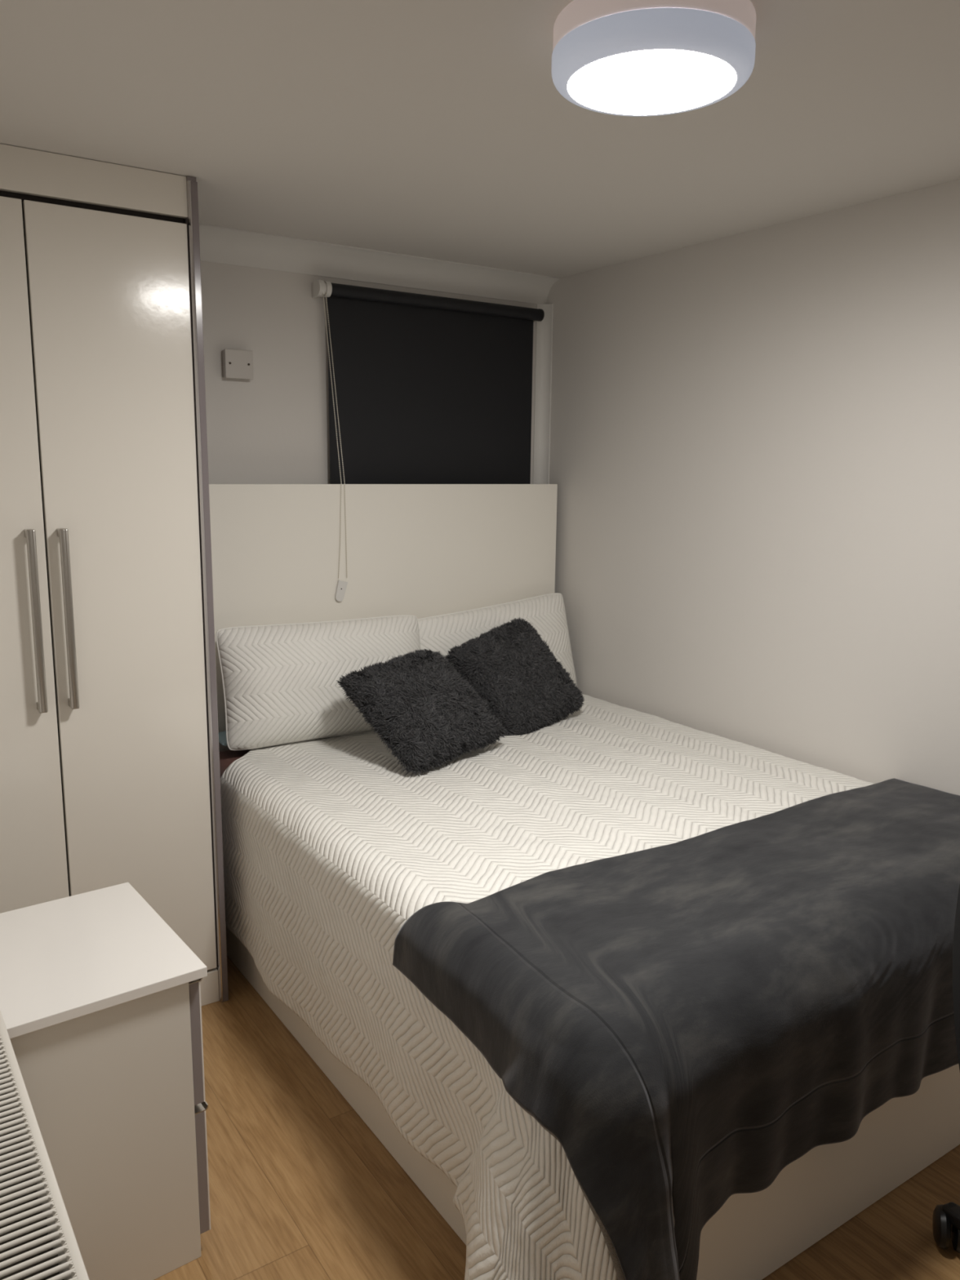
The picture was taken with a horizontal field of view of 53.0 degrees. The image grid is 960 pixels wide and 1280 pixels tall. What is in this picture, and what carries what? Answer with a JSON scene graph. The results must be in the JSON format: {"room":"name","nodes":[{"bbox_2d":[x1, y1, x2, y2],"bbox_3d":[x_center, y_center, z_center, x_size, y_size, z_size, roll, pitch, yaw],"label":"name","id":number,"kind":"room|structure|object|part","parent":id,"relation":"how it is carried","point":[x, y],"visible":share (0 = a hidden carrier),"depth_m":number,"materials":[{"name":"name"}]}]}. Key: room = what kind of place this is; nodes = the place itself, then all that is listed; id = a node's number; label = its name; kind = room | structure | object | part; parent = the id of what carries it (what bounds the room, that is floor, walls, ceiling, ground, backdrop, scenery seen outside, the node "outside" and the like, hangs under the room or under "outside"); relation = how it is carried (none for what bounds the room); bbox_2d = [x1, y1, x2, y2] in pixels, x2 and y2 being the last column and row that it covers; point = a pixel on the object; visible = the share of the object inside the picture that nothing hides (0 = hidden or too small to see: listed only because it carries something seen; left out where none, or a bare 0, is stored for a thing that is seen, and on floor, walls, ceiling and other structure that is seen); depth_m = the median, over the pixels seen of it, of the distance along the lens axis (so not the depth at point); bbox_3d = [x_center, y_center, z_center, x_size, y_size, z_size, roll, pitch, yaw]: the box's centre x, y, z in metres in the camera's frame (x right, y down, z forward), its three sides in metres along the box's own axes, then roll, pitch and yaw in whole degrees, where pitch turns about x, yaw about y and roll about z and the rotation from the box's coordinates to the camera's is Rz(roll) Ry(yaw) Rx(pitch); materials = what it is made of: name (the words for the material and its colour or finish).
{"room":"bedroom","nodes":[
{"label":"bedroom","id":0,"kind":"room"},
{"bbox_2d":[200,260,536,484],"bbox_3d":[-0.806,-0.184,3.272,2.350,2.195,0.250,-6,12,-34],"label":"wall","id":1,"kind":"structure","parent":0,"point":[272,427],"depth_m":3.09,"materials":[{"name":"white paint"}]},
{"bbox_2d":[222,348,253,379],"bbox_3d":[-0.756,-0.859,3.005,0.090,0.088,0.036,-6,12,-34],"label":"blank plate","id":2,"kind":"object","parent":1,"relation":"attached to","point":[237,363],"visible":1,"depth_m":2.99,"materials":[{"name":"grey plastic"}]},
{"bbox_2d":[199,223,560,304],"bbox_3d":[-0.348,-1.234,3.184,1.500,0.086,0.086,-6,12,-34],"label":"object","id":3,"kind":"structure","parent":1,"relation":"attached to","point":[218,244],"depth_m":3.18,"materials":[{"name":"white paint"}]},
{"bbox_2d":[311,280,544,601],"bbox_3d":[-0.136,-0.640,3.401,0.907,1.112,0.151,-6,12,-34],"label":"roller blind","id":4,"kind":"object","parent":1,"relation":"attached to","point":[424,388],"visible":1,"depth_m":3.38,"materials":[{"name":"black fabric"}]},
{"bbox_3d":[-0.471,-0.658,3.132,0.034,0.913,0.086,-6,12,-34],"label":"bead chain","id":5,"kind":"part","parent":4,"relation":"part of","materials":[{"name":"beige plastic"}]},
{"bbox_2d":[533,303,553,484],"bbox_3d":[0.232,-0.222,3.795,0.045,2.109,0.045,-6,12,-34],"label":"trim","id":6,"kind":"structure","parent":1,"relation":"attached to","point":[544,329],"depth_m":3.67,"materials":[{"name":"white paint"}]},
{"bbox_2d":[0,0,959,277],"bbox_3d":[-0.078,-0.992,1.314,3.400,0.100,4.010,-6,12,-34],"label":"ceiling","id":7,"kind":"structure","parent":0,"point":[442,130],"depth_m":1.96,"materials":[{"name":"white paint"}]},
{"bbox_2d":[551,0,755,116],"bbox_3d":[0.275,-0.929,1.538,0.319,0.095,0.319,-6,12,-34],"label":"ceiling light","id":8,"kind":"object","parent":7,"relation":"attached to","point":[633,58],"visible":1,"depth_m":1.45,"materials":[{"name":"white plastic"}]},
{"bbox_2d":[567,49,736,114],"bbox_3d":[0.274,-0.887,1.546,0.266,0.010,0.266,-6,12,-34],"label":"diffuser","id":9,"kind":"object","parent":8,"relation":"attached to","point":[608,82],"depth_m":1.52,"materials":[{"name":"white plastic"}]},
{"bbox_2d":[154,955,959,1279],"bbox_3d":[-0.102,1.267,1.717,3.400,0.100,4.010,-6,12,-34],"label":"floor","id":10,"kind":"structure","parent":0,"point":[301,1188],"depth_m":2.01,"materials":[{"name":"brown wood"}]},
{"bbox_2d":[0,882,210,1279],"bbox_3d":[-0.829,0.881,1.841,0.482,0.600,0.451,-7,13,-37],"label":"drawers","id":11,"kind":"object","parent":10,"relation":"on","point":[100,1008],"visible":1,"depth_m":1.74,"materials":[{"name":"white laminate"},{"name":"brushed steel"}]},
{"bbox_3d":[-0.647,0.593,1.929,0.026,0.010,0.417,-7,13,-37],"label":"grip rail","id":12,"kind":"part","parent":11,"relation":"part of","materials":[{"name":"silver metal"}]},
{"bbox_3d":[-0.652,0.719,1.949,0.018,0.245,0.417,-7,13,-37],"label":"drawer","id":13,"kind":"part","parent":11,"relation":"part of","materials":[{"name":"grey wood"}]},
{"bbox_3d":[-0.650,0.853,1.975,0.026,0.010,0.417,-7,13,-37],"label":"grip rail","id":14,"kind":"part","parent":11,"relation":"part of","materials":[{"name":"silver metal"}]},
{"bbox_3d":[-0.655,0.985,1.996,0.018,0.256,0.417,-7,13,-37],"label":"drawer","id":15,"kind":"part","parent":11,"relation":"part of","materials":[{"name":"grey wood"}]},
{"bbox_2d":[0,143,228,1006],"bbox_3d":[-1.196,-0.054,2.523,0.848,2.194,0.569,-6,12,-34],"label":"wardrobe","id":16,"kind":"object","parent":10,"relation":"on","point":[110,775],"visible":0.93,"depth_m":2.37,"materials":[{"name":"white"}]},
{"bbox_3d":[-1.203,-0.001,2.242,0.378,1.980,0.020,-6,12,-34],"label":"door","id":17,"kind":"part","parent":16,"relation":"part of","materials":[{"name":"white laminate"}]},
{"bbox_3d":[-1.059,-0.043,2.296,0.020,0.440,0.042,-6,12,-34],"label":"handle","id":18,"kind":"part","parent":16,"relation":"part of","materials":[{"name":"silver metal"}]},
{"bbox_3d":[-0.999,-0.050,2.336,0.020,0.440,0.042,-6,12,-34],"label":"handle","id":19,"kind":"part","parent":16,"relation":"part of","materials":[{"name":"silver metal"}]},
{"bbox_3d":[-1.065,-1.051,2.141,0.824,0.094,0.020,-6,12,-34],"label":"panel","id":20,"kind":"part","parent":16,"relation":"part of","materials":[{"name":"white laminate"}]},
{"bbox_3d":[-0.841,-0.087,2.729,0.022,2.194,0.444,-6,12,-34],"label":"panel","id":21,"kind":"part","parent":16,"relation":"part of","materials":[{"name":"grey laminate"}]},
{"bbox_2d":[208,484,959,1279],"bbox_3d":[0.212,0.329,2.599,1.482,1.444,1.904,-6,12,-34],"label":"frame","id":22,"kind":"object","parent":10,"relation":"on","point":[420,551],"visible":0.14,"depth_m":3.02,"materials":[{"name":"white wood"}]},
{"bbox_2d":[219,749,250,777],"bbox_3d":[0.236,0.558,2.651,1.410,0.282,1.848,-6,12,-34],"label":"mattress","id":23,"kind":"object","parent":22,"relation":"on","point":[227,757],"visible":0.02,"depth_m":2.93,"materials":[{"name":"brown fabric"}]},
{"bbox_2d":[220,693,873,1279],"bbox_3d":[0.214,0.703,2.552,1.591,0.631,1.895,-6,12,-34],"label":"bedspread","id":24,"kind":"object","parent":23,"relation":"on","point":[330,846],"visible":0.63,"depth_m":2.29,"materials":[{"name":"white fabric"}]},
{"bbox_2d":[218,730,227,746],"bbox_3d":[-0.551,0.278,3.109,0.612,0.052,0.128,-6,12,-34],"label":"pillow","id":25,"kind":"object","parent":24,"relation":"on","point":[222,735],"visible":0.09,"depth_m":2.93,"materials":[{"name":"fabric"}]},
{"bbox_2d":[216,614,420,750],"bbox_3d":[-0.480,0.125,3.063,0.692,0.368,0.218,-5,12,-30],"label":"pillow","id":26,"kind":"object","parent":24,"relation":"on","point":[281,686],"visible":0.77,"depth_m":2.93,"materials":[{"name":"white fabric"}]},
{"bbox_2d":[337,648,506,776],"bbox_3d":[-0.165,0.199,2.866,0.347,0.292,0.419,10,14,43],"label":"cushion","id":27,"kind":"object","parent":24,"relation":"on","point":[417,703],"visible":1,"depth_m":2.79,"materials":[{"name":"black fabric"}]},
{"bbox_2d":[417,592,577,686],"bbox_3d":[0.056,0.068,3.450,0.720,0.428,0.192,-5,12,-30],"label":"pillow","id":28,"kind":"object","parent":24,"relation":"on","point":[546,613],"visible":0.42,"depth_m":3.43,"materials":[{"name":"white fabric"}]},
{"bbox_2d":[444,617,584,736],"bbox_3d":[0.122,0.132,3.206,0.440,0.376,0.291,-9,14,-43],"label":"cushion","id":29,"kind":"object","parent":24,"relation":"on","point":[509,666],"visible":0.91,"depth_m":3.15,"materials":[{"name":"black fabric"}]},
{"bbox_2d":[392,777,959,1279],"bbox_3d":[0.647,0.766,2.017,1.496,0.598,0.706,-5,12,-30],"label":"throw blanket","id":30,"kind":"object","parent":24,"relation":"on","point":[689,1020],"visible":0.99,"depth_m":1.71,"materials":[{"name":"black fabric"}]},
{"bbox_3d":[-0.340,0.929,2.329,0.018,0.344,1.863,-6,12,-34],"label":"panel","id":31,"kind":"part","parent":22,"relation":"part of","materials":[{"name":"white"}]},
{"bbox_3d":[-0.325,0.187,3.359,1.456,1.444,0.022,-6,12,-34],"label":"headboard","id":32,"kind":"part","parent":22,"relation":"part of","materials":[{"name":"white"}]},
{"bbox_3d":[0.763,1.009,1.947,1.410,0.344,0.018,-6,12,-34],"label":"foot panel","id":33,"kind":"part","parent":22,"relation":"part of","materials":[{"name":"white"}]},
{"bbox_2d":[932,884,959,1253],"bbox_3d":[1.033,0.824,1.535,0.707,0.860,0.704,-2,10,-13],"label":"office chair","id":34,"kind":"object","parent":10,"relation":"on","point":[946,1217],"visible":1,"depth_m":1.86,"materials":[{"name":"black plastic"}]},
{"bbox_3d":[0.981,1.126,1.747,0.052,0.065,0.329,-3,11,-22],"label":"leg","id":35,"kind":"part","parent":34,"relation":"part of","materials":[{"name":"black plastic"}]},
{"bbox_3d":[0.853,0.636,1.439,0.148,0.460,0.466,-2,10,-13],"label":"backrest","id":36,"kind":"part","parent":34,"relation":"part of","materials":[{"name":"black fabric"}]},
{"bbox_2d":[546,179,959,795],"bbox_3d":[1.269,-0.009,2.421,0.120,2.195,4.010,-6,12,-34],"label":"wall","id":37,"kind":"structure","parent":0,"point":[754,455],"depth_m":2.83,"materials":[{"name":"white paint"}]},
{"bbox_3d":[-1.147,0.239,0.883,0.930,2.195,3.890,-6,12,-34],"label":"wall","id":38,"kind":"structure","parent":0,"visible":0},
{"bbox_2d":[0,1010,89,1279],"bbox_3d":[-0.542,0.991,1.102,0.180,0.650,1.062,-6,12,-34],"label":"radiator","id":39,"kind":"object","parent":38,"relation":"attached to","point":[38,1242],"visible":1,"depth_m":1.15,"materials":[{"name":"white metal"}]},
{"bbox_3d":[-0.471,0.927,1.136,0.012,0.526,1.058,-6,12,-34],"label":"panel","id":40,"kind":"part","parent":39,"relation":"part of","materials":[{"name":"white metal"}]}
]}

